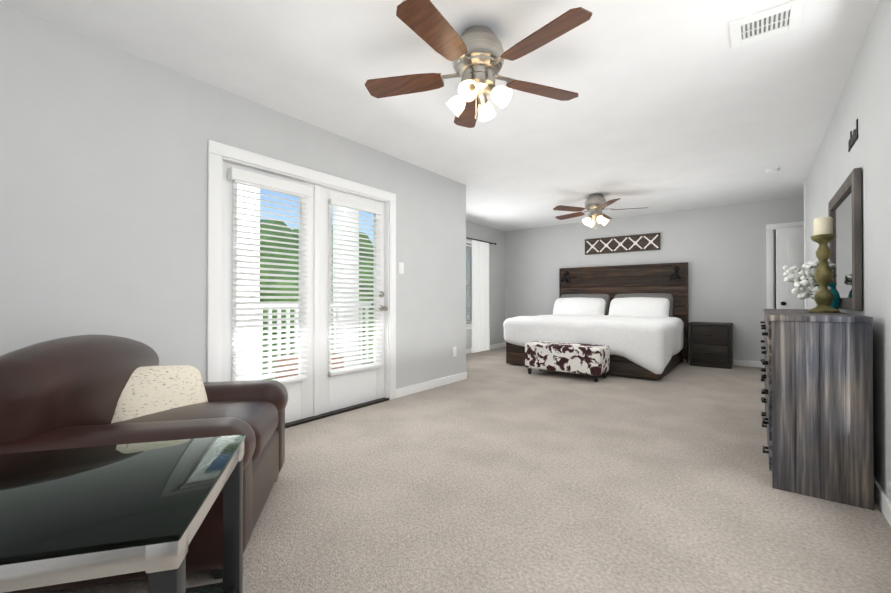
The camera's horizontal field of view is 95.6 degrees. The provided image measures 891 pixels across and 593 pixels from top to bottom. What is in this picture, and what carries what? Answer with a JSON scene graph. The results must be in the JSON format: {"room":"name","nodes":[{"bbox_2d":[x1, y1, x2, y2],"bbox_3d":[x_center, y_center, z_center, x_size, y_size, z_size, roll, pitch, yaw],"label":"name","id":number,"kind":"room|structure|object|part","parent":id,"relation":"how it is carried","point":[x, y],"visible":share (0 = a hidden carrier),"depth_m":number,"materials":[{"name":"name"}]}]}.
{"room":"bedroom","nodes":[
{"label":"bedroom","id":0,"kind":"room"},
{"bbox_2d":[0,3,465,399],"bbox_3d":[-1.431,-0.201,3.070,0.190,2.465,5.340,0,-1,38],"label":"wall","id":1,"kind":"structure","parent":0,"point":[112,159],"depth_m":2.49,"materials":[{"name":"grey paint"}]},
{"bbox_3d":[-1.122,-0.009,3.468,0.190,2.085,1.780,0,-1,38],"label":"casing","id":2,"kind":"part","parent":1,"relation":"part of","materials":[{"name":"white wood"}]},
{"bbox_2d":[222,161,387,422],"bbox_3d":[-1.087,0.031,3.441,0.128,1.966,1.584,0,-1,38],"label":"french door","id":3,"kind":"structure","parent":1,"relation":"in","point":[319,390],"depth_m":3.39,"materials":[{"name":"white"}]},
{"bbox_3d":[-1.080,-0.110,3.418,0.065,1.598,1.450,0,-1,38],"label":"blind slats on the french door","id":4,"kind":"part","parent":3,"relation":"part of","materials":[{"name":"white plastic"}]},
{"bbox_3d":[-0.612,0.047,4.018,0.083,0.202,0.064,0,-1,38],"label":"french door hardware","id":5,"kind":"part","parent":3,"relation":"part of","materials":[{"name":"silver metal"}]},
{"bbox_3d":[-1.122,-0.076,3.469,0.006,1.520,1.370,0,-1,38],"label":"glass","id":6,"kind":"part","parent":1,"relation":"part of","materials":[{"name":"clear glass"}]},
{"bbox_2d":[399,262,403,273],"bbox_3d":[-0.459,-0.296,4.197,0.010,0.118,0.075,0,-1,38],"label":"switch plate","id":7,"kind":"object","parent":1,"relation":"attached to","point":[401,267],"visible":1,"depth_m":4.19,"materials":[{"name":"white plastic"}]},
{"bbox_2d":[396,372,466,397],"bbox_3d":[-0.132,0.997,4.608,0.014,0.090,1.245,0,-1,38],"label":"baseboard","id":8,"kind":"structure","parent":1,"relation":"attached to","point":[412,389],"depth_m":4.53,"materials":[{"name":"white wood"}]},
{"bbox_2d":[453,347,456,356],"bbox_3d":[0.112,0.674,4.930,0.010,0.118,0.075,0,-1,38],"label":"electrical outlet plate","id":9,"kind":"object","parent":1,"relation":"attached to","point":[454,351],"visible":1,"depth_m":4.92,"materials":[{"name":"white plastic"}]},
{"bbox_2d":[0,0,879,230],"bbox_3d":[0.996,-1.491,3.431,6.240,0.120,8.865,0,-1,38],"label":"ceiling","id":10,"kind":"structure","parent":0,"point":[678,105],"depth_m":2.73,"materials":[{"name":"paint"}]},
{"bbox_2d":[365,0,591,127],"bbox_3d":[0.173,-1.196,2.188,1.267,0.488,1.247,0,-1,38],"label":"ceiling fan","id":11,"kind":"object","parent":10,"relation":"hanging from","point":[477,56],"visible":1,"depth_m":2.13,"materials":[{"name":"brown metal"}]},
{"bbox_3d":[0.177,-1.196,2.214,0.535,0.488,0.526,0,-1,38],"label":"motor","id":12,"kind":"part","parent":11,"relation":"part of","materials":[{"name":"silver metal"}]},
{"bbox_2d":[553,194,647,228],"bbox_3d":[2.117,-1.172,5.673,1.273,0.488,1.225,0,-1,38],"label":"ceiling fan","id":13,"kind":"object","parent":10,"relation":"hanging from","point":[596,205],"visible":1,"depth_m":5.55,"materials":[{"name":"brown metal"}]},
{"bbox_3d":[2.101,-1.172,5.646,0.538,0.488,0.518,0,-1,38],"label":"motor","id":14,"kind":"part","parent":13,"relation":"part of","materials":[{"name":"silver metal"}]},
{"bbox_2d":[729,0,804,48],"bbox_3d":[1.688,-1.435,2.135,0.300,0.010,0.270,0,-1,38],"label":"ceiling vent","id":15,"kind":"object","parent":10,"relation":"in","point":[795,7],"visible":1,"depth_m":2.12,"materials":[{"name":"white plastic"}]},
{"bbox_2d":[765,168,778,173],"bbox_3d":[3.663,-1.406,4.526,0.124,0.036,0.124,0,-1,38],"label":"smoke detector","id":16,"kind":"object","parent":10,"relation":"attached to","point":[771,170],"visible":1,"depth_m":4.49,"materials":[{"name":"white plastic"}]},
{"bbox_2d":[45,347,890,592],"bbox_3d":[0.996,1.094,3.413,6.240,0.120,8.865,0,-1,38],"label":"floor","id":17,"kind":"structure","parent":0,"point":[494,472],"depth_m":2.01,"materials":[{"name":"carpet"}]},
{"bbox_2d":[0,434,245,592],"bbox_3d":[-0.888,0.716,0.867,0.732,0.600,0.542,0,0,-15],"label":"side table","id":18,"kind":"object","parent":17,"relation":"on","point":[76,514],"visible":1,"depth_m":0.82,"materials":[{"name":"black glass"}]},
{"bbox_2d":[186,586,223,592],"bbox_3d":[-0.888,0.838,0.867,0.640,0.008,0.450,0,0,-15],"label":"shelf","id":19,"kind":"object","parent":18,"relation":"attached to","point":[215,589],"depth_m":1.15,"materials":[{"name":"black glass"}]},
{"bbox_2d":[0,334,287,592],"bbox_3d":[-1.294,0.595,1.788,0.994,0.854,1.020,0,0,-12],"label":"sofa","id":20,"kind":"object","parent":17,"relation":"on","point":[80,391],"visible":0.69,"depth_m":1.53,"materials":[{"name":"leather"}]},
{"bbox_2d":[111,365,207,422],"bbox_3d":[-1.357,0.508,1.897,0.216,0.390,0.440,-39,-24,23],"label":"pillow","id":21,"kind":"object","parent":20,"relation":"on","point":[142,391],"depth_m":1.84,"materials":[{"name":"beige fabric"}]},
{"bbox_2d":[285,397,388,428],"bbox_3d":[-1.126,1.024,3.464,0.180,0.020,1.610,0,-1,38],"label":"threshold","id":22,"kind":"object","parent":17,"relation":"on","point":[323,415],"visible":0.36,"depth_m":3.53,"materials":[{"name":"brown metal"}]},
{"bbox_2d":[525,341,609,381],"bbox_3d":[1.593,0.837,5.332,1.000,0.420,0.440,0,-1,38],"label":"ottoman","id":23,"kind":"object","parent":17,"relation":"on","point":[587,359],"visible":1,"depth_m":5.13,"materials":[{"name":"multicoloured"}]},
{"bbox_2d":[503,262,688,379],"bbox_3d":[2.387,0.252,6.384,2.266,1.605,2.132,0,-1,38],"label":"bed","id":24,"kind":"object","parent":17,"relation":"on","point":[641,329],"visible":0.94,"depth_m":6.21,"materials":[{"name":"white fabric"}]},
{"bbox_2d":[503,315,683,373],"bbox_3d":[2.296,0.635,6.268,2.261,0.684,1.841,0,-1,38],"label":"duvet","id":25,"kind":"object","parent":24,"relation":"on","point":[638,344],"depth_m":5.39,"materials":[{"name":"white fabric"}]},
{"bbox_2d":[688,322,732,368],"bbox_3d":[4.040,0.728,6.145,0.540,0.650,0.463,0,-1,38],"label":"nightstand","id":26,"kind":"object","parent":17,"relation":"on","point":[710,344],"visible":1,"depth_m":5.98,"materials":[{"name":"brown wood"}]},
{"bbox_2d":[760,309,873,509],"bbox_3d":[2.433,0.567,2.771,0.417,0.925,1.816,0,-1,38],"label":"dresser","id":27,"kind":"object","parent":17,"relation":"on","point":[817,391],"visible":0.98,"depth_m":2.05,"materials":[{"name":"grey wood"}]},
{"bbox_2d":[783,260,839,308],"bbox_3d":[2.555,-0.073,2.834,0.302,0.352,0.528,0,-1,38],"label":"flower vase","id":28,"kind":"object","parent":27,"relation":"on","point":[796,275],"visible":0.6,"depth_m":2.71,"materials":[{"name":"teal ceramic"}]},
{"bbox_2d":[808,217,839,312],"bbox_3d":[2.372,-0.200,2.533,0.148,0.601,0.148,0,-1,38],"label":"candle holder","id":29,"kind":"object","parent":27,"relation":"on","point":[823,236],"visible":1,"depth_m":2.51,"materials":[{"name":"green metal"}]},
{"bbox_2d":[814,217,832,234],"bbox_3d":[2.372,-0.444,2.535,0.090,0.114,0.090,0,-1,38],"label":"candle","id":30,"kind":"object","parent":29,"relation":"on","point":[822,225],"depth_m":2.50,"materials":[{"name":"beige wax"}]},
{"bbox_2d":[466,221,504,348],"bbox_3d":[0.239,-0.171,7.381,0.200,2.465,3.525,0,-1,38],"label":"wall","id":31,"kind":"structure","parent":0,"point":[496,277],"depth_m":8.23,"materials":[{"name":"grey paint"}]},
{"bbox_3d":[0.074,-0.225,7.127,0.150,1.670,1.580,0,-1,38],"label":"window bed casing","id":32,"kind":"part","parent":31,"relation":"part of","materials":[{"name":"white wood"}]},
{"bbox_2d":[466,237,495,244],"bbox_3d":[0.156,-1.071,7.107,0.111,0.044,2.744,0,-1,38],"label":"curtain rod","id":33,"kind":"object","parent":31,"relation":"attached to","point":[481,240],"visible":0.38,"depth_m":7.73,"materials":[{"name":"black metal"}]},
{"bbox_2d":[472,240,489,352],"bbox_3d":[0.676,-0.001,7.715,0.105,2.090,0.630,0,-1,38],"label":"panel","id":34,"kind":"object","parent":33,"relation":"hanging from","point":[480,302],"visible":1,"depth_m":7.71,"materials":[{"name":"white fabric"}]},
{"bbox_2d":[466,342,504,353],"bbox_3d":[0.233,1.016,7.272,0.014,0.090,3.360,0,-1,38],"label":"baseboard","id":35,"kind":"structure","parent":31,"relation":"attached to","point":[499,345],"depth_m":8.26,"materials":[{"name":"white wood"}]},
{"bbox_2d":[505,196,803,360],"bbox_3d":[3.959,-0.173,7.134,6.090,2.465,0.968,0,-1,38],"label":"wall","id":36,"kind":"structure","parent":0,"point":[727,253],"depth_m":6.47,"materials":[{"name":"grey paint"}]},
{"bbox_2d":[585,233,659,254],"bbox_3d":[3.114,-0.928,7.178,1.265,0.285,0.028,0,-1,38],"label":"art panel","id":37,"kind":"object","parent":36,"relation":"attached to","point":[640,242],"visible":1,"depth_m":7.15,"materials":[{"name":"brown wood"}]},
{"bbox_2d":[505,342,764,367],"bbox_3d":[2.993,1.016,7.274,4.380,0.090,0.014,0,-1,38],"label":"baseboard","id":38,"kind":"structure","parent":36,"relation":"attached to","point":[748,363],"depth_m":6.07,"materials":[{"name":"white wood"}]},
{"bbox_3d":[5.151,-0.005,5.706,0.960,2.110,0.168,0,-1,38],"label":"door casing","id":39,"kind":"part","parent":36,"relation":"part of","materials":[{"name":"white"}]},
{"bbox_2d":[776,227,803,308],"bbox_3d":[5.037,0.035,5.543,0.760,2.003,0.114,0,0,31],"label":"door","id":40,"kind":"structure","parent":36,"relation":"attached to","point":[789,247],"depth_m":5.69,"materials":[{"name":"white"}]},
{"bbox_2d":[806,0,890,500],"bbox_3d":[2.154,-0.210,1.886,0.150,2.465,7.850,0,-1,38],"label":"wall","id":41,"kind":"structure","parent":0,"point":[865,99],"depth_m":2.09,"materials":[{"name":"grey paint"}]},
{"bbox_2d":[804,181,805,308],"bbox_3d":[4.525,-0.188,4.965,0.162,2.465,0.102,0,-1,38],"label":"trim","id":42,"kind":"structure","parent":41,"relation":"attached to","point":[804,232],"depth_m":4.98,"materials":[{"name":"white"}]},
{"bbox_2d":[828,167,861,310],"bbox_3d":[2.670,-0.324,2.714,0.032,0.815,1.050,0,-1,38],"label":"wall mirror","id":43,"kind":"object","parent":41,"relation":"attached to","point":[845,213],"visible":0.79,"depth_m":2.53,"materials":[{"name":"brown wood"}]},
{"bbox_3d":[2.674,-0.324,2.711,0.006,0.675,0.910,0,-1,38],"label":"glass","id":44,"kind":"part","parent":43,"relation":"part of","materials":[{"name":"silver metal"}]},
{"bbox_2d":[848,119,857,151],"bbox_3d":[2.526,-0.993,2.502,0.004,0.120,0.300,0,-1,38],"label":"word sign","id":45,"kind":"object","parent":41,"relation":"attached to","point":[852,139],"visible":0.96,"depth_m":2.48,"materials":[{"name":"black metal"}]},
{"bbox_2d":[874,477,890,525],"bbox_3d":[2.108,0.978,1.952,0.014,0.090,7.610,0,-1,38],"label":"baseboard","id":46,"kind":"structure","parent":41,"relation":"attached to","point":[882,500],"depth_m":1.91,"materials":[{"name":"white wood"}]},
{"label":"outside","id":47,"kind":"structure","parent":0,"visible":0},
{"bbox_3d":[-2.077,1.145,3.680,1.570,0.180,4.830,0,-1,38],"label":"deck","id":48,"kind":"object","parent":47,"visible":0},
{"bbox_2d":[237,184,370,379],"bbox_3d":[-2.176,-0.366,3.767,1.820,2.845,4.830,0,-1,38],"label":"porch","id":49,"kind":"object","parent":48,"relation":"on","point":[249,188],"depth_m":4.84,"materials":[{"name":"white paint"}]},
{"bbox_2d":[275,353,343,378],"bbox_3d":[-1.531,0.862,4.568,0.450,0.400,0.600,0,-1,38],"label":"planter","id":50,"kind":"object","parent":48,"relation":"on","point":[297,364],"depth_m":4.38,"materials":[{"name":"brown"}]},
{"bbox_3d":[-22.584,4.276,23.780,55.010,0.200,90.000,0,-1,38],"label":"ground","id":51,"kind":"structure","parent":0,"visible":0},
{"bbox_2d":[259,220,373,379],"bbox_3d":[-5.421,1.598,14.467,14.843,9.745,25.904,0,-1,38],"label":"trees","id":52,"kind":"object","parent":51,"relation":"on","point":[291,262],"depth_m":10.26,"materials":[{"name":"green plant"}]}
]}

